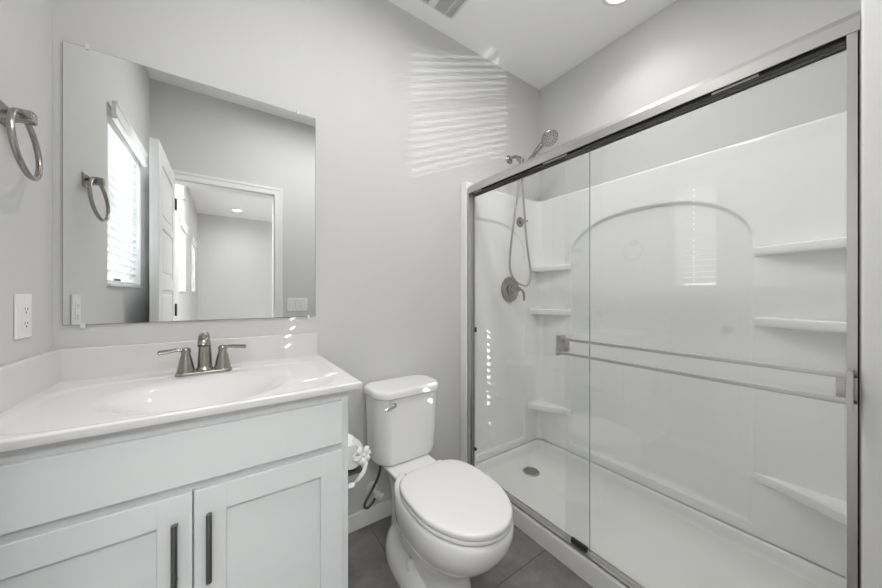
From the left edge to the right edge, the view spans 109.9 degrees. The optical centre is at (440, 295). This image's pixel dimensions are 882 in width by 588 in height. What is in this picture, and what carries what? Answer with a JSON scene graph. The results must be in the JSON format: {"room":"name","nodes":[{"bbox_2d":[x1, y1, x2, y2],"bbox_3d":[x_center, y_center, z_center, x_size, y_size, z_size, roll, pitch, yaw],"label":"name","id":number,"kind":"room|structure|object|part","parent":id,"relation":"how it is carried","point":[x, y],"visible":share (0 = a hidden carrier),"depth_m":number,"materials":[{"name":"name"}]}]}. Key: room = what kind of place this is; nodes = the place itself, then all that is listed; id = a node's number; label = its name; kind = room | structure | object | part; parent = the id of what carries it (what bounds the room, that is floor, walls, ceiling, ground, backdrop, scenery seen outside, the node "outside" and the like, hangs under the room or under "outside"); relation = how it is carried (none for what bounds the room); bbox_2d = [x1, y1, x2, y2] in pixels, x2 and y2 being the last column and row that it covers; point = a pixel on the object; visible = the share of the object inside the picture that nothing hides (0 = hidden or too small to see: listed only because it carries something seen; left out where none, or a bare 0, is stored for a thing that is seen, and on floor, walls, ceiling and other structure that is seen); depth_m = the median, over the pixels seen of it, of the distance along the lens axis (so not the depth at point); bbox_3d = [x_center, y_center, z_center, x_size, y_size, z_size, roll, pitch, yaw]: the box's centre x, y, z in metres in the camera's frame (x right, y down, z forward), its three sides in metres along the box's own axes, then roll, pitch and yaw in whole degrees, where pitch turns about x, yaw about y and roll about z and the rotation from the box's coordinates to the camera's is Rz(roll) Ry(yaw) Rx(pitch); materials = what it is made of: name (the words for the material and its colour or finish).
{"room":"bathroom","nodes":[
{"label":"bathroom","id":0,"kind":"room"},
{"bbox_2d":[0,0,52,365],"bbox_3d":[0.416,-0.198,-1.506,0.130,2.711,6.150,0,0,-35],"label":"wall","id":1,"kind":"structure","parent":0,"point":[26,26],"depth_m":0.85,"materials":[{"name":"grey paint"}]},
{"bbox_2d":[0,100,42,180],"bbox_3d":[-1.044,-0.379,0.764,0.056,0.179,0.168,0,0,-35],"label":"towel ring","id":2,"kind":"object","parent":1,"relation":"attached to","point":[9,116],"visible":1,"depth_m":0.75,"materials":[{"name":"silver metal"}]},
{"bbox_3d":[-1.046,-0.442,0.766,0.054,0.052,0.052,0,0,-35],"label":"post","id":3,"kind":"part","parent":2,"relation":"part of","materials":[{"name":"silver metal"}]},
{"bbox_2d":[14,294,31,339],"bbox_3d":[-1.118,0.056,0.830,0.009,0.118,0.077,0,0,-35],"label":"wall outlet","id":4,"kind":"object","parent":1,"relation":"attached to","point":[22,303],"visible":1,"depth_m":0.82,"materials":[{"name":"white plastic"}]},
{"bbox_2d":[21,303,28,328],"bbox_3d":[-1.117,0.056,0.830,0.004,0.068,0.035,0,0,-35],"label":"receptacle","id":5,"kind":"object","parent":4,"relation":"attached to","point":[24,306],"depth_m":0.83,"materials":[{"name":"white plastic"}]},
{"bbox_2d":[53,0,538,515],"bbox_3d":[-0.082,-0.198,1.829,2.851,2.711,0.100,0,0,-35],"label":"wall","id":6,"kind":"structure","parent":0,"point":[406,114],"depth_m":1.55,"materials":[{"name":"grey paint"}]},
{"bbox_2d":[58,332,316,381],"bbox_3d":[-0.889,0.225,1.196,0.781,0.108,0.020,0,0,-35],"label":"backsplash","id":7,"kind":"structure","parent":6,"relation":"attached to","point":[84,363],"depth_m":1.10,"materials":[{"name":"white stone"}]},
{"bbox_2d":[62,41,315,328],"bbox_3d":[-0.890,-0.357,1.201,0.765,0.934,0.011,0,0,-35],"label":"wall mirror","id":8,"kind":"object","parent":6,"relation":"attached to","point":[183,199],"visible":1,"depth_m":1.15,"materials":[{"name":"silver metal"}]},
{"bbox_2d":[348,499,391,533],"bbox_3d":[-0.236,1.117,1.654,0.866,0.082,0.013,0,0,-35],"label":"baseboard","id":9,"kind":"structure","parent":6,"relation":"attached to","point":[360,519],"depth_m":1.56,"materials":[{"name":"white paint"}]},
{"bbox_2d":[363,465,383,509],"bbox_3d":[-0.342,0.894,1.524,0.107,0.264,0.106,0,0,-35],"label":"supply valve","id":10,"kind":"object","parent":6,"relation":"attached to","point":[372,486],"visible":0.91,"depth_m":1.50,"materials":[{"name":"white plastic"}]},
{"bbox_3d":[-0.294,0.989,1.519,0.033,0.035,0.030,0,0,-35],"label":"valve handle","id":11,"kind":"part","parent":10,"relation":"part of","materials":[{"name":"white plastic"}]},
{"bbox_2d":[506,155,524,163],"bbox_3d":[0.509,-0.922,2.102,0.060,0.100,0.124,0,0,-35],"label":"shower arm","id":12,"kind":"object","parent":6,"relation":"attached to","point":[509,158],"visible":0.94,"depth_m":2.11,"materials":[{"name":"silver metal"}]},
{"bbox_2d":[528,129,557,158],"bbox_3d":[0.623,-0.922,1.980,0.100,0.180,0.257,0,0,-35],"label":"shower","id":13,"kind":"object","parent":12,"relation":"attached to","point":[549,137],"visible":0.87,"depth_m":1.91,"materials":[{"name":"silver metal"}]},
{"bbox_2d":[509,178,531,286],"bbox_3d":[0.529,-0.466,2.056,0.157,0.821,0.053,0,0,1],"label":"shower hose","id":14,"kind":"object","parent":13,"relation":"hanging from","point":[518,184],"visible":0.8,"depth_m":2.06,"materials":[{"name":"silver metal"}]},
{"bbox_2d":[467,10,860,587],"bbox_3d":[0.581,0.201,1.297,0.063,1.719,1.401,0,0,-35],"label":"shower door frame","id":15,"kind":"object","parent":6,"relation":"attached to","point":[841,35],"visible":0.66,"depth_m":0.80,"materials":[{"name":"grey metal"}]},
{"bbox_2d":[473,149,857,551],"bbox_3d":[0.558,0.220,1.274,0.087,1.664,1.383,0,0,-35],"label":"door","id":16,"kind":"structure","parent":15,"relation":"in","point":[844,380],"depth_m":0.90,"materials":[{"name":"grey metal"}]},
{"bbox_2d":[348,515,592,587],"bbox_3d":[0.320,1.198,1.135,2.981,0.080,1.700,0,0,-35],"label":"floor","id":17,"kind":"structure","parent":0,"point":[526,564],"depth_m":1.31,"materials":[{"name":"tile"}]},
{"bbox_2d":[0,391,347,587],"bbox_3d":[-0.742,0.727,0.954,0.765,0.862,0.583,0,0,-35],"label":"vanity cabinet","id":18,"kind":"object","parent":17,"relation":"on","point":[257,497],"visible":0.92,"depth_m":0.74,"materials":[{"name":"white paint"}]},
{"bbox_3d":[-0.753,0.757,0.649,0.363,0.566,0.018,0,0,-35],"label":"door","id":19,"kind":"part","parent":18,"relation":"part of","materials":[{"name":"white paint"}]},
{"bbox_3d":[-0.605,0.389,0.751,0.724,0.130,0.018,0,0,-35],"label":"drawer","id":20,"kind":"part","parent":18,"relation":"part of","materials":[{"name":"white paint"}]},
{"bbox_3d":[-0.613,0.604,0.713,0.012,0.163,0.040,0,0,-35],"label":"pull handle","id":21,"kind":"part","parent":18,"relation":"part of","materials":[{"name":"grey metal"}]},
{"bbox_2d":[0,332,361,452],"bbox_3d":[-0.736,0.276,0.976,0.803,0.210,0.555,0,0,-35],"label":"vanity countertop","id":22,"kind":"structure","parent":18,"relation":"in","point":[57,395],"depth_m":0.95,"materials":[{"name":"white stone"}]},
{"bbox_2d":[157,331,245,376],"bbox_3d":[-0.821,0.201,1.072,0.250,0.153,0.134,0,0,-35],"label":"faucet","id":23,"kind":"object","parent":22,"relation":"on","point":[185,368],"visible":1,"depth_m":1.08,"materials":[{"name":"silver metal"}]},
{"bbox_3d":[-0.908,0.193,1.050,0.083,0.021,0.028,0,0,-42],"label":"lever","id":24,"kind":"part","parent":23,"relation":"part of","materials":[{"name":"silver metal"}]},
{"bbox_3d":[-0.884,0.224,1.072,0.052,0.086,0.052,0,0,-35],"label":"handle","id":25,"kind":"part","parent":23,"relation":"part of","materials":[{"name":"silver metal"}]},
{"bbox_3d":[-0.842,0.270,1.102,0.162,0.014,0.058,0,0,-35],"label":"plate","id":26,"kind":"part","parent":23,"relation":"part of","materials":[{"name":"silver metal"}]},
{"bbox_3d":[-0.821,0.197,1.072,0.054,0.145,0.134,0,0,-35],"label":"spout","id":27,"kind":"part","parent":23,"relation":"part of","materials":[{"name":"silver metal"}]},
{"bbox_3d":[-0.799,0.224,1.131,0.052,0.086,0.052,0,0,-35],"label":"handle","id":28,"kind":"part","parent":23,"relation":"part of","materials":[{"name":"silver metal"}]},
{"bbox_3d":[-0.770,0.193,1.146,0.083,0.021,0.028,0,0,-27],"label":"lever","id":29,"kind":"part","parent":23,"relation":"part of","materials":[{"name":"silver metal"}]},
{"bbox_3d":[-0.561,0.604,0.749,0.012,0.163,0.040,0,0,-35],"label":"pull handle","id":30,"kind":"part","parent":18,"relation":"part of","materials":[{"name":"grey metal"}]},
{"bbox_3d":[-0.455,0.757,0.856,0.357,0.566,0.018,0,0,-35],"label":"door","id":31,"kind":"part","parent":18,"relation":"part of","materials":[{"name":"white paint"}]},
{"bbox_2d":[348,465,362,475],"bbox_3d":[-0.358,0.590,1.148,0.088,0.081,0.163,0,0,-35],"label":"paper holder","id":32,"kind":"object","parent":18,"relation":"attached to","point":[359,468],"visible":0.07,"depth_m":1.10,"materials":[{"name":"silver metal"}]},
{"bbox_2d":[348,434,370,488],"bbox_3d":[-0.329,0.588,1.135,0.108,0.170,0.129,0,0,-35],"label":"paper roll","id":33,"kind":"object","parent":32,"relation":"on","point":[358,455],"visible":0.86,"depth_m":1.10,"materials":[{"name":"white paper"}]},
{"bbox_2d":[364,375,513,587],"bbox_3d":[-0.034,0.797,1.308,0.372,0.722,0.797,0,0,-35],"label":"toilet","id":34,"kind":"object","parent":17,"relation":"on","point":[452,524],"visible":1,"depth_m":1.19,"materials":[{"name":"porcelain"},{"name":"plastic"}]},
{"bbox_3d":[-0.225,0.503,1.391,0.068,0.028,0.027,0,0,-35],"label":"flush lever","id":35,"kind":"part","parent":34,"relation":"part of","materials":[{"name":"silver metal"}]},
{"bbox_3d":[-0.193,0.632,1.548,0.344,0.312,0.210,0,0,-35],"label":"tank","id":36,"kind":"part","parent":34,"relation":"part of","materials":[{"name":"white ceramic"}]},
{"bbox_3d":[-0.192,0.455,1.546,0.360,0.040,0.226,0,0,-35],"label":"tank lid","id":37,"kind":"part","parent":34,"relation":"part of","materials":[{"name":"white ceramic"}]},
{"bbox_3d":[0.016,0.970,1.226,0.362,0.377,0.603,0,0,-35],"label":"bowl","id":38,"kind":"part","parent":34,"relation":"part of","materials":[{"name":"white ceramic"}]},
{"bbox_3d":[0.060,0.771,1.163,0.350,0.016,0.448,0,0,-35],"label":"seat","id":39,"kind":"part","parent":34,"relation":"part of","materials":[{"name":"white plastic"}]},
{"bbox_3d":[0.060,0.747,1.163,0.350,0.028,0.452,0,0,-35],"label":"lid","id":40,"kind":"part","parent":34,"relation":"part of","materials":[{"name":"white plastic"}]},
{"bbox_2d":[460,0,881,587],"bbox_3d":[0.861,0.235,1.497,0.756,1.845,1.520,0,0,-35],"label":"shower surround","id":41,"kind":"object","parent":17,"relation":"on","point":[738,251],"depth_m":1.47,"materials":[{"name":"white plastic"}]},
{"bbox_2d":[501,277,524,301],"bbox_3d":[0.497,-0.040,2.074,0.172,0.172,0.095,0,0,-35],"label":"shower valve","id":42,"kind":"object","parent":41,"relation":"attached to","point":[510,289],"visible":0.98,"depth_m":2.08,"materials":[{"name":"silver metal"}]},
{"bbox_3d":[0.563,-0.509,2.140,0.072,0.072,0.047,0,0,-35],"label":"hose bracket","id":43,"kind":"part","parent":41,"relation":"part of","materials":[{"name":"silver metal"}]},
{"bbox_2d":[528,400,571,417],"bbox_3d":[0.747,0.791,2.137,0.130,0.051,0.262,0,0,-35],"label":"corner shelf","id":44,"kind":"object","parent":41,"relation":"attached to","point":[561,410],"depth_m":2.14,"materials":[{"name":"white plastic"}]},
{"bbox_2d":[531,308,571,315],"bbox_3d":[0.758,0.117,2.145,0.102,0.049,0.262,0,0,-35],"label":"corner shelf","id":45,"kind":"object","parent":41,"relation":"attached to","point":[534,311],"depth_m":2.14,"materials":[{"name":"white plastic"}]},
{"bbox_2d":[531,263,571,272],"bbox_3d":[0.758,-0.188,2.145,0.102,0.048,0.262,0,0,-35],"label":"corner shelf","id":46,"kind":"object","parent":41,"relation":"attached to","point":[536,267],"depth_m":2.15,"materials":[{"name":"white plastic"}]},
{"bbox_3d":[0.880,0.180,1.508,0.712,1.734,1.516,0,0,-35],"label":"wall panel","id":47,"kind":"part","parent":41,"relation":"part of","materials":[{"name":"white plastic"}]},
{"bbox_2d":[754,472,846,525],"bbox_3d":[1.407,0.791,1.184,0.130,0.051,0.315,0,0,-35],"label":"corner shelf","id":48,"kind":"object","parent":41,"relation":"attached to","point":[832,505],"depth_m":1.20,"materials":[{"name":"white plastic"}]},
{"bbox_2d":[754,317,846,333],"bbox_3d":[1.419,0.117,1.192,0.102,0.049,0.315,0,0,-35],"label":"corner shelf","id":49,"kind":"object","parent":41,"relation":"attached to","point":[784,325],"depth_m":1.22,"materials":[{"name":"white plastic"}]},
{"bbox_2d":[754,237,846,256],"bbox_3d":[1.419,-0.188,1.192,0.102,0.048,0.315,0,0,-35],"label":"corner shelf","id":50,"kind":"object","parent":41,"relation":"attached to","point":[810,246],"depth_m":1.21,"materials":[{"name":"white plastic"}]},
{"bbox_2d":[388,0,675,89],"bbox_3d":[1.588,-1.593,-0.694,2.981,0.080,6.150,0,0,-35],"label":"ceiling","id":51,"kind":"structure","parent":0,"point":[537,42],"depth_m":1.80,"materials":[{"name":"white paint"}]},
{"bbox_2d":[420,0,467,18],"bbox_3d":[0.026,-1.545,1.538,0.285,0.016,0.289,0,0,-35],"label":"ceiling vent","id":52,"kind":"object","parent":51,"relation":"in","point":[449,9],"visible":1,"depth_m":1.65,"materials":[{"name":"white"}]},
{"bbox_2d":[602,0,628,6],"bbox_3d":[0.916,-1.549,1.566,0.190,0.008,0.190,0,0,-35],"label":"recessed light","id":53,"kind":"object","parent":51,"relation":"in","point":[611,3],"visible":1,"depth_m":1.64,"materials":[{"name":"white paint"}]},
{"bbox_2d":[539,0,860,201],"bbox_3d":[1.219,-0.198,1.745,0.100,2.711,1.520,0,0,-35],"label":"wall","id":54,"kind":"structure","parent":0,"point":[687,43],"depth_m":1.59,"materials":[{"name":"grey paint"}]}
]}

